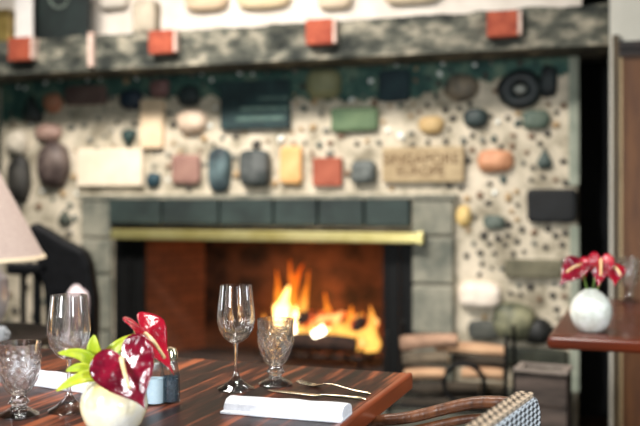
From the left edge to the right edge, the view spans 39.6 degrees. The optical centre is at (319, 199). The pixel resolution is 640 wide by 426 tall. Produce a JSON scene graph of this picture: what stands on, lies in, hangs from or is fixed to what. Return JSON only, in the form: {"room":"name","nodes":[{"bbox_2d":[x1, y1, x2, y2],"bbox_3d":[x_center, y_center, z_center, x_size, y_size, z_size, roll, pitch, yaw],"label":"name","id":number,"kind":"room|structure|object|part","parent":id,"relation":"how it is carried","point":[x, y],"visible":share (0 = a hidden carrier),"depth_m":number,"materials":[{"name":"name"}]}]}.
{"room":"restaurant dining room","nodes":[
{"label":"restaurant dining room","id":0,"kind":"room"},
{"bbox_2d":[0,89,1,321],"bbox_3d":[-3.268,-0.574,6.152,2.720,3.400,0.100,0,0,17],"label":"wall","id":1,"kind":"structure","parent":0,"point":[0,89],"depth_m":5.71,"materials":[{"name":"beige paint"}]},
{"bbox_2d":[0,0,581,34],"bbox_3d":[-0.411,-1.524,4.871,3.541,1.500,0.230,0,0,17],"label":"wall","id":2,"kind":"structure","parent":0,"point":[175,15],"depth_m":4.68,"materials":[{"name":"beige paint"}]},
{"bbox_2d":[99,0,436,10],"bbox_3d":[-0.319,-1.092,4.700,1.920,0.221,0.062,0,0,17],"label":"masonry","id":3,"kind":"object","parent":2,"relation":"attached to","point":[192,5],"visible":1,"depth_m":4.69,"materials":[{"name":"beige stone"}]},
{"bbox_2d":[578,417,608,425],"bbox_3d":[0.000,1.176,2.000,12.000,0.100,12.000,0,0,0],"label":"floor","id":4,"kind":"structure","parent":0,"point":[583,421],"depth_m":4.51,"materials":[{"name":"black"}]},
{"bbox_2d":[0,322,48,346],"bbox_3d":[-1.245,0.791,3.000,0.690,0.670,0.690,0,0,0],"label":"side table","id":5,"kind":"object","parent":4,"relation":"on","point":[18,330],"visible":0.46,"depth_m":3.08,"materials":[{"name":"brown wood"}]},
{"bbox_2d":[0,326,9,341],"bbox_3d":[-1.042,0.433,2.860,0.066,0.045,0.066,0,0,45],"label":"cup","id":6,"kind":"object","parent":5,"relation":"on","point":[3,330],"visible":0.98,"depth_m":2.85,"materials":[{"name":"white ceramic"}]},
{"bbox_2d":[0,174,45,320],"bbox_3d":[-1.245,0.123,3.000,0.615,0.665,0.615,0,0,0],"label":"table lamp","id":7,"kind":"object","parent":5,"relation":"on","point":[18,243],"visible":1,"depth_m":2.95,"materials":[{"name":"fabric"}]},
{"bbox_3d":[-1.245,-0.005,3.000,0.610,0.408,0.610,0,0,0],"label":"lamp shade","id":8,"kind":"part","parent":7,"relation":"part of","materials":[{"name":"fabric"}]},
{"bbox_3d":[-1.245,0.193,3.000,0.615,0.012,0.615,0,0,0],"label":"shade trim","id":9,"kind":"part","parent":7,"relation":"part of","materials":[{"name":"beige"}]},
{"bbox_2d":[6,223,99,349],"bbox_3d":[-1.216,0.617,3.840,0.415,1.019,0.540,0,0,0],"label":"armchair","id":10,"kind":"object","parent":4,"relation":"on","point":[67,264],"visible":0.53,"depth_m":4.00,"materials":[{"name":"black leather"}]},
{"bbox_3d":[-1.349,0.522,4.040,0.016,0.369,0.040,0,0,0],"label":"arm post","id":11,"kind":"part","parent":10,"relation":"part of","materials":[{"name":"black leather"}]},
{"bbox_3d":[-1.319,0.312,4.040,0.196,0.050,0.080,0,0,0],"label":"arm","id":12,"kind":"part","parent":10,"relation":"part of","materials":[{"name":"black leather"}]},
{"bbox_3d":[-1.285,0.522,4.040,0.028,0.369,0.040,0,0,0],"label":"arm post","id":13,"kind":"part","parent":10,"relation":"part of","materials":[{"name":"black leather"}]},
{"bbox_2d":[68,285,88,305],"bbox_3d":[-1.087,0.543,3.930,0.130,0.334,0.093,0,0,0],"label":"cushion","id":14,"kind":"object","parent":10,"relation":"on","point":[75,289],"visible":0.17,"depth_m":3.91,"materials":[{"name":"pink fabric"}]},
{"bbox_2d":[0,348,411,425],"bbox_3d":[-0.685,0.751,1.771,1.554,0.750,0.923,0,0,20],"label":"dining table","id":15,"kind":"object","parent":4,"relation":"on","point":[199,403],"visible":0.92,"depth_m":1.74,"materials":[{"name":"brown wood"}]},
{"bbox_2d":[0,339,41,420],"bbox_3d":[-0.524,0.312,1.548,0.076,0.127,0.075,0,0,0],"label":"water goblet","id":16,"kind":"object","parent":15,"relation":"on","point":[20,360],"visible":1,"depth_m":1.52,"materials":[{"name":"clear glass"}]},
{"bbox_3d":[-0.524,0.351,1.548,0.036,0.024,0.036,0,0,-22],"label":"stem","id":17,"kind":"part","parent":16,"relation":"part of","materials":[{"name":"clear glass"}]},
{"bbox_2d":[0,339,41,395],"bbox_3d":[-0.524,0.294,1.548,0.076,0.090,0.075,0,0,0],"label":"bowl","id":18,"kind":"object","parent":16,"relation":"on","point":[20,360],"depth_m":1.52,"materials":[{"name":"clear glass"}]},
{"bbox_2d":[34,370,89,392],"bbox_3d":[-0.552,0.363,1.814,0.285,0.026,0.062,0,0,30],"label":"napkin","id":19,"kind":"object","parent":15,"relation":"on","point":[47,379],"visible":0.3,"depth_m":1.79,"materials":[{"name":"white fabric"}]},
{"bbox_2d":[47,293,90,415],"bbox_3d":[-0.447,0.273,1.584,0.075,0.207,0.075,0,0,0],"label":"wine glass","id":20,"kind":"object","parent":15,"relation":"on","point":[68,325],"visible":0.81,"depth_m":1.56,"materials":[{"name":"clear glass"}]},
{"bbox_2d":[47,293,90,359],"bbox_3d":[-0.447,0.227,1.584,0.075,0.115,0.075,0,0,0],"label":"bowl","id":21,"kind":"object","parent":20,"relation":"on","point":[68,325],"depth_m":1.56,"materials":[{"name":"clear glass"}]},
{"bbox_3d":[-0.447,0.316,1.584,0.012,0.063,0.012,0,0,0],"label":"stem","id":22,"kind":"part","parent":20,"relation":"part of","materials":[{"name":"clear glass"}]},
{"bbox_2d":[79,382,147,425],"bbox_3d":[-0.332,0.326,1.435,0.108,0.100,0.108,0,0,0],"label":"vase","id":23,"kind":"object","parent":15,"relation":"on","point":[99,406],"visible":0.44,"depth_m":1.39,"materials":[{"name":"beige ceramic"}]},
{"bbox_2d":[56,312,173,409],"bbox_3d":[-0.311,0.253,1.397,0.188,0.134,0.127,0,0,-36],"label":"flower arrangement","id":24,"kind":"object","parent":23,"relation":"in","point":[125,367],"visible":1,"depth_m":1.38,"materials":[{"name":"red plant"}]},
{"bbox_2d":[147,358,162,403],"bbox_3d":[-0.304,0.324,1.639,0.036,0.104,0.036,0,0,23],"label":"shaker","id":25,"kind":"object","parent":15,"relation":"on","point":[155,388],"visible":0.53,"depth_m":1.63,"materials":[{"name":"clear glass"}]},
{"bbox_2d":[160,346,177,401],"bbox_3d":[-0.279,0.324,1.655,0.036,0.104,0.036,0,0,23],"label":"shaker","id":26,"kind":"object","parent":15,"relation":"on","point":[170,382],"visible":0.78,"depth_m":1.64,"materials":[{"name":"clear glass"}]},
{"bbox_2d":[217,284,254,392],"bbox_3d":[-0.167,0.273,1.764,0.075,0.207,0.075,0,0,0],"label":"wine glass","id":27,"kind":"object","parent":15,"relation":"on","point":[235,312],"visible":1,"depth_m":1.74,"materials":[{"name":"clear glass"}]},
{"bbox_3d":[-0.167,0.316,1.764,0.012,0.063,0.012,0,0,0],"label":"stem","id":28,"kind":"part","parent":27,"relation":"part of","materials":[{"name":"clear glass"}]},
{"bbox_2d":[217,284,254,342],"bbox_3d":[-0.167,0.227,1.764,0.075,0.115,0.075,0,0,0],"label":"bowl","id":29,"kind":"object","parent":27,"relation":"on","point":[235,312],"depth_m":1.73,"materials":[{"name":"clear glass"}]},
{"bbox_2d":[257,317,293,387],"bbox_3d":[-0.091,0.309,1.807,0.076,0.134,0.075,0,0,0],"label":"water goblet","id":30,"kind":"object","parent":15,"relation":"on","point":[275,340],"visible":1,"depth_m":1.78,"materials":[{"name":"clear glass"}]},
{"bbox_3d":[-0.090,0.349,1.807,0.036,0.025,0.036,0,0,23],"label":"stem","id":31,"kind":"part","parent":30,"relation":"part of","materials":[{"name":"clear glass"}]},
{"bbox_2d":[220,395,351,422],"bbox_3d":[-0.059,0.363,1.561,0.223,0.026,0.070,0,0,18],"label":"napkin","id":32,"kind":"object","parent":15,"relation":"on","point":[282,408],"visible":1,"depth_m":1.54,"materials":[{"name":"white fabric"}]},
{"bbox_2d":[269,390,366,400],"bbox_3d":[-0.008,0.371,1.702,0.211,0.008,0.015,0,0,27],"label":"table knife","id":33,"kind":"object","parent":15,"relation":"on","point":[360,398],"visible":1,"depth_m":1.69,"materials":[{"name":"metal"}]},
{"bbox_3d":[-0.050,0.373,1.723,0.118,0.004,0.015,0,0,27],"label":"blade","id":34,"kind":"part","parent":33,"relation":"part of","materials":[{"name":"metal"}]},
{"bbox_3d":[0.043,0.370,1.676,0.095,0.007,0.011,0,0,27],"label":"handle","id":35,"kind":"part","parent":33,"relation":"part of","materials":[{"name":"metal"}]},
{"bbox_2d":[296,379,371,394],"bbox_3d":[0.027,0.369,1.761,0.180,0.011,0.022,0,0,38],"label":"fork","id":36,"kind":"object","parent":15,"relation":"on","point":[301,381],"visible":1,"depth_m":1.77,"materials":[{"name":"metal"}]},
{"bbox_3d":[0.053,0.369,1.741,0.115,0.010,0.012,0,0,38],"label":"handle","id":37,"kind":"part","parent":36,"relation":"part of","materials":[{"name":"metal"}]},
{"bbox_2d":[0,3,609,425],"bbox_3d":[-0.288,0.125,4.851,3.548,2.002,1.595,0,0,17],"label":"fireplace","id":38,"kind":"object","parent":4,"relation":"on","point":[422,171],"depth_m":4.55,"materials":[{"name":"stone"}]},
{"bbox_2d":[0,9,14,40],"bbox_3d":[-1.757,-0.961,4.943,0.139,0.178,0.108,0,0,17],"label":"box","id":39,"kind":"object","parent":38,"relation":"on","point":[7,16],"visible":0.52,"depth_m":4.89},
{"bbox_3d":[-1.757,-1.032,4.943,0.139,0.036,0.108,0,0,17],"label":"lid","id":40,"kind":"part","parent":39,"relation":"part of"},
{"bbox_2d":[15,0,32,36],"bbox_3d":[-1.623,-1.023,4.930,0.113,0.302,0.064,0,0,17],"label":"card","id":41,"kind":"object","parent":38,"relation":"on","point":[23,8],"visible":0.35,"depth_m":4.90,"materials":[{"name":"white paper"}]},
{"bbox_2d":[33,0,90,38],"bbox_3d":[-1.431,-1.042,4.923,0.358,0.340,0.026,0,0,17],"label":"picture frame","id":42,"kind":"object","parent":38,"relation":"on","point":[52,19],"visible":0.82,"depth_m":4.92,"materials":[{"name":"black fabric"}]},
{"bbox_3d":[-1.096,0.548,4.945,0.092,0.715,0.024,0,0,17],"label":"folding door","id":43,"kind":"part","parent":38,"relation":"part of","materials":[{"name":"black metal"}]},
{"bbox_3d":[-1.004,0.548,4.916,0.085,0.715,0.024,0,0,17],"label":"folding door","id":44,"kind":"part","parent":38,"relation":"part of","materials":[{"name":"black metal"}]},
{"bbox_2d":[132,0,160,32],"bbox_3d":[-0.913,-0.960,4.678,0.140,0.197,0.105,0,0,17],"label":"upright stone","id":45,"kind":"object","parent":38,"relation":"on","point":[146,14],"visible":0.77,"depth_m":4.63,"materials":[{"name":"beige stone"}]},
{"bbox_3d":[-0.011,0.850,4.896,0.640,0.112,0.333,0,0,17],"label":"fire grate","id":46,"kind":"part","parent":38,"relation":"part of","materials":[{"name":"black metal"}]},
{"bbox_2d":[263,261,380,351],"bbox_3d":[-0.004,0.570,4.850,0.687,0.498,0.152,0,0,10],"label":"fire","id":47,"kind":"object","parent":38,"relation":"on","point":[286,304],"visible":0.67,"depth_m":4.84,"materials":[{"name":"orange"}]},
{"bbox_2d":[292,333,357,352],"bbox_3d":[-0.057,0.770,4.819,0.528,0.101,0.100,0,0,13],"label":"log","id":48,"kind":"object","parent":38,"relation":"on","point":[302,341],"visible":0.67,"depth_m":4.76,"materials":[{"name":"brown wood"}]},
{"bbox_2d":[304,327,367,349],"bbox_3d":[0.051,0.767,4.929,0.508,0.111,0.105,0,0,23],"label":"log","id":49,"kind":"object","parent":38,"relation":"on","point":[362,343],"visible":0.15,"depth_m":4.81,"materials":[{"name":"wood"}]},
{"bbox_2d":[288,311,355,326],"bbox_3d":[-0.017,0.654,4.878,0.428,0.090,0.088,0,0,-3],"label":"log","id":50,"kind":"object","parent":49,"relation":"on","point":[305,318],"visible":0.66,"depth_m":4.85,"materials":[{"name":"brown wood"}]},
{"bbox_2d":[349,316,378,331],"bbox_3d":[0.241,0.667,4.797,0.069,0.088,0.267,0,0,25],"label":"log","id":51,"kind":"object","parent":49,"relation":"on","point":[362,322],"visible":0.8,"depth_m":4.70,"materials":[{"name":"brown wood"}]},
{"bbox_3d":[0.210,0.873,4.702,0.016,0.067,0.018,0,0,17],"label":"leg","id":52,"kind":"part","parent":38,"relation":"part of","materials":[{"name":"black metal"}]},
{"bbox_3d":[0.282,0.873,4.931,0.016,0.067,0.018,0,0,17],"label":"leg","id":53,"kind":"part","parent":38,"relation":"part of","materials":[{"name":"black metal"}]},
{"bbox_3d":[0.361,0.548,4.487,0.080,0.715,0.024,0,0,17],"label":"folding door","id":54,"kind":"part","parent":38,"relation":"part of","materials":[{"name":"black metal"}]},
{"bbox_3d":[0.446,0.548,4.460,0.084,0.715,0.024,0,0,17],"label":"folding door","id":55,"kind":"part","parent":38,"relation":"part of","materials":[{"name":"black metal"}]},
{"bbox_2d":[399,396,486,409],"bbox_3d":[0.532,0.886,3.846,0.376,0.090,0.070,0,0,18],"label":"log","id":56,"kind":"object","parent":38,"relation":"on","point":[410,400],"visible":0.4,"depth_m":3.84,"materials":[{"name":"brown wood"}]},
{"bbox_2d":[405,381,480,395],"bbox_3d":[0.526,0.817,3.848,0.338,0.079,0.066,0,0,17],"label":"log","id":57,"kind":"object","parent":56,"relation":"on","point":[455,388],"visible":0.74,"depth_m":3.82,"materials":[{"name":"brown wood"}]},
{"bbox_2d":[404,366,445,379],"bbox_3d":[0.458,0.755,3.868,0.188,0.068,0.054,0,0,18],"label":"log","id":58,"kind":"object","parent":57,"relation":"on","point":[420,372],"visible":0.73,"depth_m":3.85,"materials":[{"name":"beige wood"}]},
{"bbox_2d":[402,351,449,365],"bbox_3d":[0.461,0.691,3.871,0.210,0.072,0.065,0,0,18],"label":"log","id":59,"kind":"object","parent":58,"relation":"on","point":[414,358],"visible":1,"depth_m":3.85,"materials":[{"name":"brown wood"}]},
{"bbox_2d":[399,333,458,350],"bbox_3d":[0.478,0.620,3.886,0.258,0.084,0.068,0,0,17],"label":"log","id":60,"kind":"object","parent":59,"relation":"on","point":[427,340],"visible":1,"depth_m":3.86,"materials":[{"name":"brown wood"}]},
{"bbox_2d":[461,367,503,380],"bbox_3d":[0.693,0.741,3.795,0.182,0.052,0.048,-1,0,17],"label":"log","id":61,"kind":"object","parent":57,"relation":"on","point":[497,374],"visible":0.89,"depth_m":3.78,"materials":[{"name":"beige wood"}]},
{"bbox_2d":[385,320,515,413],"bbox_3d":[0.581,0.734,3.913,0.521,0.347,0.380,0,0,17],"label":"rack","id":62,"kind":"object","parent":38,"relation":"on","point":[450,368],"visible":0.6,"depth_m":3.73,"materials":[{"name":"black metal"}]},
{"bbox_3d":[0.342,0.734,3.989,0.018,0.347,0.378,0,0,17],"label":"frame","id":63,"kind":"part","parent":62,"relation":"part of","materials":[{"name":"black metal"}]},
{"bbox_2d":[420,395,474,396],"bbox_3d":[0.610,0.920,4.009,0.404,0.089,0.074,0,0,17],"label":"log","id":64,"kind":"object","parent":62,"relation":"in","point":[420,395],"visible":0.02,"depth_m":4.00,"materials":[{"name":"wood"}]},
{"bbox_2d":[464,381,503,395],"bbox_3d":[0.664,0.848,3.991,0.334,0.076,0.064,0,0,18],"label":"log","id":65,"kind":"object","parent":64,"relation":"on","point":[493,388],"visible":0.17,"depth_m":3.94,"materials":[{"name":"brown wood"}]},
{"bbox_2d":[435,341,503,356],"bbox_3d":[0.671,0.660,3.948,0.322,0.067,0.057,0,0,17],"label":"log","id":66,"kind":"object","parent":62,"relation":"in","point":[483,349],"visible":0.61,"depth_m":3.92,"materials":[{"name":"beige wood"}]},
{"bbox_2d":[451,354,503,369],"bbox_3d":[0.687,0.700,3.860,0.236,0.054,0.052,1,0,17],"label":"log","id":67,"kind":"object","parent":62,"relation":"in","point":[479,361],"visible":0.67,"depth_m":3.84,"materials":[{"name":"brown wood"}]},
{"bbox_3d":[0.821,0.734,3.839,0.018,0.347,0.378,0,0,17],"label":"frame","id":68,"kind":"part","parent":62,"relation":"part of","materials":[{"name":"black metal"}]},
{"bbox_2d":[367,391,540,425],"bbox_3d":[0.082,0.722,1.437,0.446,0.809,0.467,0,0,29],"label":"bistro chair","id":69,"kind":"object","parent":4,"relation":"on","point":[521,408],"visible":0.91,"depth_m":1.55,"materials":[{"name":"wicker"}]},
{"bbox_3d":[0.179,0.508,1.625,0.378,0.337,0.044,0,0,29],"label":"arm","id":70,"kind":"part","parent":69,"relation":"part of","materials":[{"name":"wood"}]},
{"bbox_3d":[0.264,0.324,1.337,0.031,0.011,0.330,0,0,29],"label":"rail","id":71,"kind":"part","parent":69,"relation":"part of","materials":[{"name":"white wicker"}]},
{"bbox_3d":[0.264,0.476,1.337,0.030,0.300,0.420,0,0,29],"label":"backrest","id":72,"kind":"part","parent":69,"relation":"part of","materials":[{"name":"white wicker"}]},
{"bbox_2d":[513,362,572,425],"bbox_3d":[0.835,0.875,3.320,0.197,0.503,0.142,0,0,24],"label":"crate","id":73,"kind":"object","parent":4,"relation":"on","point":[552,389],"visible":0.9,"depth_m":3.26,"materials":[{"name":"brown wood"}]},
{"bbox_3d":[0.914,0.873,3.285,0.012,0.466,0.100,0,0,24],"label":"panel","id":74,"kind":"part","parent":73,"relation":"part of","materials":[{"name":"grey wood"}]},
{"bbox_2d":[547,299,639,352],"bbox_3d":[1.277,0.751,2.780,1.000,0.750,1.050,0,0,20],"label":"dining table","id":75,"kind":"object","parent":4,"relation":"on","point":[622,335],"visible":0.54,"depth_m":2.47,"materials":[{"name":"brown wood"}]},
{"bbox_2d":[569,288,612,332],"bbox_3d":[0.775,0.315,2.542,0.120,0.122,0.120,0,0,0],"label":"vase","id":76,"kind":"object","parent":75,"relation":"on","point":[591,311],"visible":1,"depth_m":2.50,"materials":[{"name":"ceramic"}]},
{"bbox_2d":[559,252,625,288],"bbox_3d":[0.772,0.218,2.534,0.202,0.139,0.088,0,0,0],"label":"flower arrangement","id":77,"kind":"object","parent":76,"relation":"in","point":[574,267],"visible":0.98,"depth_m":2.53,"materials":[{"name":"red plant"}]},
{"bbox_2d":[618,257,639,303],"bbox_3d":[1.128,0.294,3.245,0.076,0.164,0.075,0,0,0],"label":"water goblet","id":78,"kind":"object","parent":75,"relation":"on","point":[629,280],"visible":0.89,"depth_m":3.22,"materials":[{"name":"clear glass"}]},
{"bbox_3d":[1.128,0.343,3.245,0.036,0.031,0.036,0,0,-22],"label":"stem","id":79,"kind":"part","parent":78,"relation":"part of","materials":[{"name":"clear glass"}]},
{"bbox_2d":[579,0,608,418],"bbox_3d":[1.909,-0.574,4.492,1.250,3.400,0.100,0,0,17],"label":"wall","id":80,"kind":"structure","parent":0,"point":[593,76],"depth_m":4.60,"materials":[{"name":"black paint"}]},
{"bbox_2d":[609,0,609,425],"bbox_3d":[1.437,-0.574,4.221,0.116,3.400,0.700,0,0,17],"label":"wall","id":81,"kind":"structure","parent":0,"point":[609,0],"depth_m":4.34,"materials":[{"name":"black wood"}]},
{"bbox_2d":[610,0,639,425],"bbox_3d":[2.301,-0.574,3.509,2.200,3.400,0.140,0,0,17],"label":"wall","id":82,"kind":"structure","parent":0,"point":[624,14],"depth_m":3.76,"materials":[{"name":"grey paint"}]},
{"bbox_2d":[612,35,618,425],"bbox_3d":[1.248,0.216,3.751,0.026,1.821,0.030,0,0,18],"label":"trim","id":83,"kind":"structure","parent":82,"relation":"attached to","point":[615,38],"depth_m":3.74,"materials":[{"name":"brown wood"}]},
{"bbox_2d":[619,57,621,425],"bbox_3d":[1.267,0.247,3.748,0.012,1.758,0.025,0,0,17],"label":"trim","id":84,"kind":"structure","parent":82,"relation":"attached to","point":[620,58],"depth_m":3.74,"materials":[{"name":"brown wood"}]},
{"bbox_2d":[619,40,639,56],"bbox_3d":[2.290,-0.632,3.413,2.164,0.060,0.050,0,0,17],"label":"trim","id":85,"kind":"structure","parent":82,"relation":"attached to","point":[626,48],"depth_m":3.71,"materials":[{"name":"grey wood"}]},
{"bbox_2d":[622,56,639,425],"bbox_3d":[2.300,0.247,3.425,2.152,1.758,0.022,0,0,17],"label":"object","id":86,"kind":"structure","parent":82,"relation":"attached to","point":[630,65],"depth_m":3.73,"materials":[{"name":"brown wood"}]}
]}

